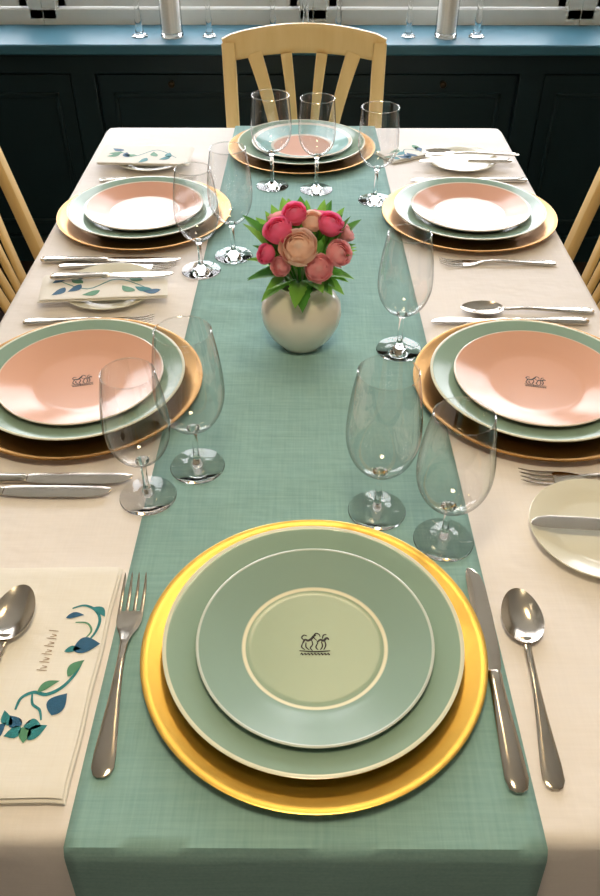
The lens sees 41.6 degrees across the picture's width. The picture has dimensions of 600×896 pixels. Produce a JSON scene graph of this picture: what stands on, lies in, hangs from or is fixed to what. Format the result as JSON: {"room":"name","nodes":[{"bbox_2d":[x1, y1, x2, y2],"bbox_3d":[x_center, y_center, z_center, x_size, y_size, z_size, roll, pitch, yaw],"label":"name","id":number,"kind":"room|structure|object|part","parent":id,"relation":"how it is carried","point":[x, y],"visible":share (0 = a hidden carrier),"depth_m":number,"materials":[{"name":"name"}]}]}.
{"room":"dining room","nodes":[
{"label":"dining room","id":0,"kind":"room"},
{"bbox_2d":[0,261,599,321],"bbox_3d":[0.003,0.649,1.439,4.600,0.050,4.550,0,40,0],"label":"floor","id":1,"kind":"structure","parent":0,"point":[580,266],"depth_m":2.95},
{"bbox_2d":[0,147,43,312],"bbox_3d":[-0.417,-0.210,1.689,0.508,0.937,0.412,0,40,0],"label":"dining chair","id":2,"kind":"object","parent":1,"relation":"on","point":[8,184],"visible":0.1,"depth_m":1.63,"materials":[{"name":"brown wood"}]},
{"bbox_2d":[0,55,599,261],"bbox_3d":[0.014,-1.045,2.830,4.480,0.727,0.230,0,40,0],"label":"base cabinet","id":3,"kind":"object","parent":1,"relation":"on","point":[56,111],"visible":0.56,"depth_m":2.64,"materials":[{"name":"green paint"}]},
{"bbox_2d":[0,25,599,55],"bbox_3d":[0.014,-1.336,2.585,4.596,0.032,0.268,0,40,0],"label":"countertop","id":4,"kind":"structure","parent":3,"relation":"on","point":[499,40],"depth_m":2.50,"materials":[{"name":"teal paint"}]},
{"bbox_2d":[132,0,147,38],"bbox_3d":[-0.517,-1.404,2.485,0.052,0.200,0.052,0,40,0],"label":"glass candlestick","id":5,"kind":"object","parent":4,"relation":"on","point":[139,33],"visible":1,"depth_m":2.52,"materials":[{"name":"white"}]},
{"bbox_2d":[158,0,183,38],"bbox_3d":[-0.412,-1.400,2.488,0.072,0.190,0.072,0,40,0],"label":"candle holder","id":6,"kind":"object","parent":4,"relation":"on","point":[170,12],"visible":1,"depth_m":2.50,"materials":[{"name":"clear glass"}]},
{"bbox_2d":[203,0,215,37],"bbox_3d":[-0.292,-1.403,2.484,0.044,0.200,0.044,0,40,0],"label":"glass candlestick","id":7,"kind":"object","parent":4,"relation":"on","point":[209,33],"visible":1,"depth_m":2.52,"materials":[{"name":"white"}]},
{"bbox_2d":[270,0,275,24],"bbox_3d":[-0.087,-1.403,2.484,0.044,0.200,0.044,0,40,0],"label":"glass candlestick","id":8,"kind":"object","parent":4,"relation":"on","point":[272,2],"visible":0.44,"depth_m":2.50,"materials":[{"name":"white"}]},
{"bbox_2d":[303,0,308,22],"bbox_3d":[0.018,-1.402,2.483,0.044,0.200,0.044,0,40,0],"label":"glass candlestick","id":9,"kind":"object","parent":4,"relation":"on","point":[305,2],"visible":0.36,"depth_m":2.50,"materials":[{"name":"white"}]},
{"bbox_2d":[336,0,341,24],"bbox_3d":[0.123,-1.402,2.483,0.044,0.200,0.044,0,40,0],"label":"glass candlestick","id":10,"kind":"object","parent":4,"relation":"on","point":[339,2],"visible":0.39,"depth_m":2.50,"materials":[{"name":"white"}]},
{"bbox_2d":[401,0,414,38],"bbox_3d":[0.348,-1.401,2.482,0.044,0.200,0.044,0,40,0],"label":"glass candlestick","id":11,"kind":"object","parent":4,"relation":"on","point":[408,34],"visible":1,"depth_m":2.52,"materials":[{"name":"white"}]},
{"bbox_2d":[434,0,459,39],"bbox_3d":[0.468,-1.397,2.485,0.072,0.190,0.072,0,40,0],"label":"candle holder","id":12,"kind":"object","parent":4,"relation":"on","point":[448,9],"visible":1,"depth_m":2.49,"materials":[{"name":"clear glass"}]},
{"bbox_2d":[468,0,484,38],"bbox_3d":[0.568,-1.401,2.481,0.052,0.200,0.052,0,40,0],"label":"glass candlestick","id":13,"kind":"object","parent":4,"relation":"on","point":[476,34],"visible":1,"depth_m":2.52,"materials":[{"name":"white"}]},
{"bbox_2d":[221,23,386,127],"bbox_3d":[0.009,-0.538,2.075,0.412,0.937,0.508,0,40,0],"label":"dining chair","id":14,"kind":"object","parent":1,"relation":"on","point":[285,39],"visible":0.27,"depth_m":1.99,"materials":[{"name":"brown wood"}]},
{"bbox_2d":[564,167,599,309],"bbox_3d":[0.431,-0.207,1.686,0.508,0.937,0.412,0,40,0],"label":"dining chair","id":15,"kind":"object","parent":1,"relation":"on","point":[591,203],"visible":0.07,"depth_m":1.65,"materials":[{"name":"brown wood"}]},
{"bbox_3d":[0.005,0.054,1.524,0.932,0.746,1.670,0,40,0],"label":"dining table","id":16,"kind":"object","parent":1,"relation":"on","visible":0},
{"bbox_2d":[0,128,599,895],"bbox_3d":[0.005,-0.143,1.355,1.017,0.236,1.754,0,40,0],"label":"tablecloth","id":17,"kind":"object","parent":16,"relation":"on","point":[95,531],"visible":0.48,"depth_m":0.91,"materials":[{"name":"fabric"}]},
{"bbox_2d":[0,485,110,496],"bbox_3d":[-0.347,0.051,0.937,0.246,0.007,0.020,1,40,1],"label":"table knife","id":18,"kind":"object","parent":17,"relation":"on","point":[23,490],"visible":1,"depth_m":0.94,"materials":[{"name":"metal"}]},
{"bbox_2d":[0,567,122,805],"bbox_3d":[-0.260,0.210,0.749,0.137,0.010,0.260,1,40,1],"label":"cloth napkin","id":19,"kind":"object","parent":17,"relation":"on","point":[49,671],"visible":1,"depth_m":0.74,"materials":[{"name":"fabric"}]},
{"bbox_2d":[0,584,35,656],"bbox_3d":[-0.287,0.211,0.732,0.042,0.008,0.212,1,40,1],"label":"spoon","id":20,"kind":"object","parent":19,"relation":"on","point":[17,606],"visible":1,"depth_m":0.79,"materials":[{"name":"metal"}]},
{"bbox_2d":[0,473,132,483],"bbox_3d":[-0.325,0.036,0.954,0.246,0.007,0.020,0,40,0],"label":"table knife","id":21,"kind":"object","parent":17,"relation":"on","point":[44,478],"visible":1,"depth_m":0.95,"materials":[{"name":"metal"}]},
{"bbox_2d":[23,314,153,324],"bbox_3d":[-0.329,-0.200,1.232,0.205,0.008,0.025,-1,40,-1],"label":"fork","id":22,"kind":"object","parent":17,"relation":"on","point":[29,321],"depth_m":1.23,"materials":[{"name":"silver metal"}]},
{"bbox_2d":[0,318,202,459],"bbox_3d":[-0.301,-0.088,1.095,0.331,0.014,0.331,0,40,0],"label":"charger plate","id":23,"kind":"object","parent":17,"relation":"on","point":[186,394],"visible":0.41,"depth_m":1.01,"materials":[{"name":"gold metal"}]},
{"bbox_2d":[0,319,184,440],"bbox_3d":[-0.302,-0.095,1.092,0.286,0.020,0.286,0,40,0],"label":"dinner plate","id":24,"kind":"object","parent":23,"relation":"on","point":[172,357],"visible":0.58,"depth_m":1.07,"materials":[{"name":"ceramic"}]},
{"bbox_2d":[0,329,163,424],"bbox_3d":[-0.300,-0.095,1.084,0.225,0.019,0.225,-9,41,-11],"label":"salad plate","id":25,"kind":"object","parent":24,"relation":"on","point":[52,380],"visible":0.98,"depth_m":1.09,"materials":[{"name":"pink ceramic"}]},
{"bbox_2d":[69,263,151,309],"bbox_3d":[-0.312,-0.263,1.304,0.157,0.013,0.157,0,40,0],"label":"bread plate","id":26,"kind":"object","parent":17,"relation":"on","point":[108,267],"visible":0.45,"depth_m":1.28,"materials":[{"name":"white ceramic"}]},
{"bbox_2d":[37,271,167,302],"bbox_3d":[-0.319,-0.264,1.288,0.210,0.006,0.086,-3,40,-3],"label":"cloth napkin","id":27,"kind":"object","parent":26,"relation":"on","point":[109,288],"visible":0.71,"depth_m":1.27,"materials":[{"name":"fabric"}]},
{"bbox_2d":[50,271,172,279],"bbox_3d":[-0.309,-0.284,1.297,0.201,0.007,0.021,-2,40,-2],"label":"butter knife","id":28,"kind":"object","parent":27,"relation":"on","point":[63,275],"visible":1,"depth_m":1.29,"materials":[{"name":"metal"}]},
{"bbox_2d":[40,256,180,262],"bbox_3d":[-0.332,-0.331,1.386,0.246,0.007,0.020,0,40,0],"label":"table knife","id":29,"kind":"object","parent":17,"relation":"on","point":[47,259],"visible":1,"depth_m":1.38,"materials":[{"name":"metal"}]},
{"bbox_2d":[58,260,176,269],"bbox_3d":[-0.317,-0.317,1.368,0.205,0.008,0.025,0,40,0],"label":"fork","id":30,"kind":"object","parent":17,"relation":"on","point":[149,266],"visible":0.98,"depth_m":1.37,"materials":[{"name":"metal"}]},
{"bbox_2d":[56,181,230,250],"bbox_3d":[-0.298,-0.451,1.522,0.331,0.014,0.331,0,40,0],"label":"charger plate","id":31,"kind":"object","parent":17,"relation":"on","point":[65,225],"visible":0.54,"depth_m":1.45,"materials":[{"name":"gold metal"}]},
{"bbox_2d":[67,176,217,238],"bbox_3d":[-0.300,-0.458,1.518,0.286,0.020,0.286,0,40,0],"label":"dinner plate","id":32,"kind":"object","parent":31,"relation":"on","point":[76,215],"visible":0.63,"depth_m":1.49,"materials":[{"name":"ceramic"}]},
{"bbox_2d":[84,181,202,229],"bbox_3d":[-0.297,-0.458,1.511,0.225,0.019,0.225,-4,41,-4],"label":"salad plate","id":33,"kind":"object","parent":32,"relation":"on","point":[141,205],"visible":0.99,"depth_m":1.52,"materials":[{"name":"pink ceramic"}]},
{"bbox_2d":[120,144,174,170],"bbox_3d":[-0.327,-0.635,1.740,0.157,0.013,0.157,0,40,0],"label":"bread plate","id":34,"kind":"object","parent":17,"relation":"on","point":[131,167],"visible":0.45,"depth_m":1.71,"materials":[{"name":"white ceramic"}]},
{"bbox_2d":[96,145,194,165],"bbox_3d":[-0.337,-0.643,1.733,0.205,0.006,0.111,2,40,2],"label":"cloth napkin","id":35,"kind":"object","parent":34,"relation":"on","point":[111,154],"visible":0.98,"depth_m":1.72,"materials":[{"name":"fabric"}]},
{"bbox_2d":[99,176,196,181],"bbox_3d":[-0.320,-0.567,1.663,0.205,0.008,0.025,0,40,0],"label":"fork","id":36,"kind":"object","parent":17,"relation":"on","point":[110,178],"depth_m":1.66,"materials":[{"name":"silver metal"}]},
{"bbox_2d":[63,126,547,895],"bbox_3d":[0.009,-0.168,1.333,0.394,0.171,1.742,0,40,0],"label":"table runner","id":37,"kind":"object","parent":17,"relation":"on","point":[152,826],"visible":0.61,"depth_m":0.89,"materials":[{"name":"green fabric"}]},
{"bbox_2d":[91,572,146,777],"bbox_3d":[-0.171,0.206,0.753,0.026,0.009,0.222,-1,40,-1],"label":"fork","id":38,"kind":"object","parent":37,"relation":"on","point":[127,622],"depth_m":0.73,"materials":[{"name":"silver metal"}]},
{"bbox_2d":[99,357,176,515],"bbox_3d":[-0.180,-0.011,0.878,0.074,0.178,0.074,0,40,0],"label":"wine glass","id":39,"kind":"object","parent":37,"relation":"on","point":[147,495],"visible":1,"depth_m":0.92,"materials":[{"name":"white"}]},
{"bbox_2d":[151,315,224,483],"bbox_3d":[-0.127,-0.052,0.913,0.081,0.196,0.081,0,40,0],"label":"wine glass","id":40,"kind":"object","parent":37,"relation":"on","point":[196,465],"visible":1,"depth_m":0.96,"materials":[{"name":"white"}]},
{"bbox_2d":[173,162,220,279],"bbox_3d":[-0.170,-0.374,1.305,0.074,0.178,0.074,0,40,0],"label":"wine glass","id":41,"kind":"object","parent":37,"relation":"on","point":[200,269],"visible":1,"depth_m":1.35,"materials":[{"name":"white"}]},
{"bbox_2d":[207,141,252,263],"bbox_3d":[-0.118,-0.414,1.342,0.076,0.191,0.076,0,40,0],"label":"wine glass","id":42,"kind":"object","parent":37,"relation":"on","point":[228,255],"visible":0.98,"depth_m":1.39,"materials":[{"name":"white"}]},
{"bbox_2d":[250,89,291,191],"bbox_3d":[-0.057,-0.614,1.584,0.082,0.181,0.082,0,40,0],"label":"wine glass","id":43,"kind":"object","parent":37,"relation":"on","point":[269,185],"visible":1,"depth_m":1.62,"materials":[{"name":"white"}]},
{"bbox_2d":[242,196,360,352],"bbox_3d":[0.003,-0.243,1.123,0.164,0.214,0.163,0,40,0],"label":"flower vase","id":44,"kind":"object","parent":37,"relation":"on","point":[302,247],"visible":1,"depth_m":1.08,"materials":[{"name":"ceramic"}]},
{"bbox_2d":[228,129,374,173],"bbox_3d":[0.004,-0.678,1.789,0.331,0.014,0.331,0,40,0],"label":"charger plate","id":45,"kind":"object","parent":37,"relation":"on","point":[367,151],"visible":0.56,"depth_m":1.72,"materials":[{"name":"gold metal"}]},
{"bbox_2d":[238,119,364,164],"bbox_3d":[0.003,-0.685,1.786,0.286,0.020,0.286,0,40,0],"label":"dinner plate","id":46,"kind":"object","parent":45,"relation":"on","point":[245,138],"visible":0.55,"depth_m":1.76,"materials":[{"name":"green ceramic"}]},
{"bbox_2d":[252,123,351,158],"bbox_3d":[0.005,-0.685,1.778,0.225,0.019,0.225,0,40,0],"label":"salad plate","id":47,"kind":"object","parent":46,"relation":"on","point":[314,138],"visible":0.93,"depth_m":1.79,"materials":[{"name":"pink ceramic"}]},
{"bbox_2d":[140,520,487,815],"bbox_3d":[0.013,0.193,0.765,0.331,0.014,0.331,0,40,0],"label":"charger plate","id":48,"kind":"object","parent":37,"relation":"on","point":[389,782],"visible":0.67,"depth_m":0.69,"materials":[{"name":"gold metal"}]},
{"bbox_2d":[162,526,464,779],"bbox_3d":[0.013,0.186,0.762,0.286,0.020,0.286,0,40,0],"label":"dinner plate","id":49,"kind":"object","parent":48,"relation":"on","point":[187,688],"visible":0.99,"depth_m":0.73,"materials":[{"name":"green ceramic"}]},
{"bbox_2d":[196,548,434,748],"bbox_3d":[0.014,0.186,0.754,0.225,0.019,0.225,0,40,0],"label":"salad plate","id":50,"kind":"object","parent":49,"relation":"on","point":[314,648],"visible":1,"depth_m":0.75,"materials":[{"name":"ceramic"}]},
{"bbox_2d":[298,92,335,195],"bbox_3d":[0.034,-0.601,1.569,0.074,0.181,0.074,0,40,0],"label":"wine glass","id":51,"kind":"object","parent":37,"relation":"on","point":[316,188],"visible":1,"depth_m":1.61,"materials":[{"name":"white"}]},
{"bbox_2d":[358,101,399,206],"bbox_3d":[0.150,-0.567,1.529,0.078,0.181,0.078,0,40,0],"label":"wine glass","id":52,"kind":"object","parent":37,"relation":"on","point":[374,199],"visible":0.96,"depth_m":1.57,"materials":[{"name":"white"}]},
{"bbox_2d":[346,354,422,530],"bbox_3d":[0.089,-0.002,0.854,0.081,0.196,0.081,0,40,0],"label":"wine glass","id":53,"kind":"object","parent":37,"relation":"on","point":[377,509],"visible":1,"depth_m":0.91,"materials":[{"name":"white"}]},
{"bbox_2d":[376,224,433,361],"bbox_3d":[0.147,-0.217,1.115,0.077,0.185,0.077,0,40,0],"label":"wine glass","id":54,"kind":"object","parent":37,"relation":"on","point":[399,345],"visible":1,"depth_m":1.16,"materials":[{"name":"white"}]},
{"bbox_2d":[413,397,496,561],"bbox_3d":[0.160,0.035,0.825,0.080,0.177,0.080,0,40,0],"label":"wine glass","id":55,"kind":"object","parent":37,"relation":"on","point":[445,539],"visible":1,"depth_m":0.87,"materials":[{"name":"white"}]},
{"bbox_2d":[466,568,528,793],"bbox_3d":[0.184,0.208,0.752,0.020,0.007,0.246,0,40,0],"label":"table knife","id":56,"kind":"object","parent":37,"relation":"on","point":[515,774],"visible":1,"depth_m":0.72,"materials":[{"name":"metal"}]},
{"bbox_2d":[375,144,425,163],"bbox_3d":[0.235,-0.660,1.774,0.116,0.006,0.075,-19,44,-21],"label":"cloth napkin","id":57,"kind":"object","parent":17,"relation":"on","point":[414,151],"visible":0.91,"depth_m":1.77,"materials":[{"name":"fabric"}]},
{"bbox_2d":[425,145,496,171],"bbox_3d":[0.353,-0.633,1.738,0.157,0.013,0.157,0,40,0],"label":"bread plate","id":58,"kind":"object","parent":17,"relation":"on","point":[454,166],"visible":0.75,"depth_m":1.74,"materials":[{"name":"white ceramic"}]},
{"bbox_2d":[419,158,511,162],"bbox_3d":[0.358,-0.622,1.708,0.201,0.007,0.020,0,40,0],"label":"butter knife","id":59,"kind":"object","parent":58,"relation":"on","point":[470,160],"visible":1,"depth_m":1.70,"materials":[{"name":"metal"}]},
{"bbox_2d":[423,148,518,155],"bbox_3d":[0.376,-0.649,1.740,0.212,0.008,0.042,0,40,0],"label":"spoon","id":60,"kind":"object","parent":58,"relation":"on","point":[434,151],"visible":1,"depth_m":1.74,"materials":[{"name":"metal"}]},
{"bbox_2d":[411,177,527,182],"bbox_3d":[0.355,-0.564,1.661,0.246,0.007,0.020,0,40,0],"label":"table knife","id":61,"kind":"object","parent":17,"relation":"on","point":[500,179],"visible":0.54,"depth_m":1.66,"materials":[{"name":"metal"}]},
{"bbox_2d":[382,183,557,251],"bbox_3d":[0.323,-0.447,1.517,0.331,0.014,0.331,0,40,0],"label":"charger plate","id":62,"kind":"object","parent":17,"relation":"on","point":[390,215],"visible":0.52,"depth_m":1.44,"materials":[{"name":"gold metal"}]},
{"bbox_2d":[394,177,545,239],"bbox_3d":[0.323,-0.454,1.514,0.286,0.020,0.286,0,40,0],"label":"dinner plate","id":63,"kind":"object","parent":62,"relation":"on","point":[402,202],"visible":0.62,"depth_m":1.49,"materials":[{"name":"ceramic"}]},
{"bbox_3d":[0.323,-0.454,1.514,0.286,0.020,0.286,0,40,0],"label":"plate","id":64,"kind":"part","parent":63,"relation":"part of","materials":[{"name":"green ceramic"}]},
{"bbox_2d":[411,182,530,231],"bbox_3d":[0.324,-0.454,1.506,0.225,0.019,0.225,4,41,5],"label":"salad plate","id":65,"kind":"object","parent":63,"relation":"on","point":[463,206],"visible":1,"depth_m":1.52,"materials":[{"name":"pink ceramic"}]},
{"bbox_2d":[439,257,555,266],"bbox_3d":[0.345,-0.325,1.379,0.205,0.008,0.025,0,40,0],"label":"fork","id":66,"kind":"object","parent":17,"relation":"on","point":[466,263],"depth_m":1.38,"materials":[{"name":"silver metal"}]},
{"bbox_2d":[413,319,599,461],"bbox_3d":[0.322,-0.086,1.093,0.331,0.014,0.331,0,40,0],"label":"charger plate","id":67,"kind":"object","parent":17,"relation":"on","point":[444,412],"visible":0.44,"depth_m":1.01,"materials":[{"name":"gold metal"}]},
{"bbox_2d":[430,320,599,441],"bbox_3d":[0.323,-0.093,1.090,0.286,0.020,0.286,0,40,0],"label":"dinner plate","id":68,"kind":"object","parent":67,"relation":"on","point":[443,358],"visible":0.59,"depth_m":1.07,"materials":[{"name":"ceramic"}]},
{"bbox_2d":[454,330,599,426],"bbox_3d":[0.323,-0.093,1.082,0.225,0.019,0.225,8,41,9],"label":"salad plate","id":69,"kind":"object","parent":68,"relation":"on","point":[537,378],"visible":1,"depth_m":1.09,"materials":[{"name":"pink ceramic"}]},
{"bbox_2d":[432,317,588,324],"bbox_3d":[0.327,-0.199,1.232,0.246,0.007,0.020,0,40,0],"label":"table knife","id":70,"kind":"object","parent":17,"relation":"on","point":[446,320],"visible":0.68,"depth_m":1.23,"materials":[{"name":"metal"}]},
{"bbox_2d":[461,301,593,314],"bbox_3d":[0.361,-0.220,1.256,0.212,0.008,0.042,0,40,0],"label":"spoon","id":71,"kind":"object","parent":17,"relation":"on","point":[476,307],"visible":1,"depth_m":1.25,"materials":[{"name":"metal"}]},
{"bbox_2d":[501,588,564,789],"bbox_3d":[0.220,0.217,0.742,0.042,0.008,0.212,2,40,2],"label":"spoon","id":72,"kind":"object","parent":17,"relation":"on","point":[522,617],"visible":1,"depth_m":0.76,"materials":[{"name":"metal"}]},
{"bbox_2d":[519,468,599,484],"bbox_3d":[0.368,0.035,0.956,0.205,0.008,0.025,1,40,1],"label":"fork","id":73,"kind":"object","parent":17,"relation":"on","point":[557,476],"depth_m":0.96,"materials":[{"name":"silver metal"}]},
{"bbox_2d":[529,479,599,577],"bbox_3d":[0.336,0.092,0.886,0.157,0.013,0.157,0,40,0],"label":"bread plate","id":74,"kind":"object","parent":17,"relation":"on","point":[578,549],"visible":0.95,"depth_m":0.89,"materials":[{"name":"white ceramic"}]},
{"bbox_2d":[531,515,599,529],"bbox_3d":[0.358,0.086,0.876,0.201,0.007,0.021,3,40,4],"label":"butter knife","id":75,"kind":"object","parent":74,"relation":"on","point":[552,521],"visible":1,"depth_m":0.88,"materials":[{"name":"metal"}]},
{"bbox_3d":[0.015,-1.845,2.402,4.800,2.500,0.150,0,40,0],"label":"wall","id":76,"kind":"structure","parent":0,"visible":0},
{"bbox_2d":[0,0,44,24],"bbox_3d":[-1.321,-2.025,2.231,0.910,1.505,0.070,0,40,0],"label":"window","id":77,"kind":"structure","parent":76,"relation":"in","point":[12,12],"depth_m":2.66,"materials":[{"name":"paint"}]},
{"bbox_2d":[41,0,312,24],"bbox_3d":[-0.411,-2.022,2.228,0.910,1.505,0.070,0,40,0],"label":"window","id":78,"kind":"structure","parent":76,"relation":"in","point":[55,12],"depth_m":2.66,"materials":[{"name":"paint"}]},
{"bbox_2d":[313,0,583,24],"bbox_3d":[0.494,-2.019,2.225,0.900,1.505,0.070,0,40,0],"label":"window","id":79,"kind":"structure","parent":76,"relation":"in","point":[354,12],"depth_m":2.66,"materials":[{"name":"paint"}]},
{"bbox_2d":[579,0,599,24],"bbox_3d":[1.399,-2.016,2.221,0.910,1.505,0.070,0,40,0],"label":"window","id":80,"kind":"structure","parent":76,"relation":"in","point":[590,13],"depth_m":2.65,"materials":[{"name":"paint"}]}
]}

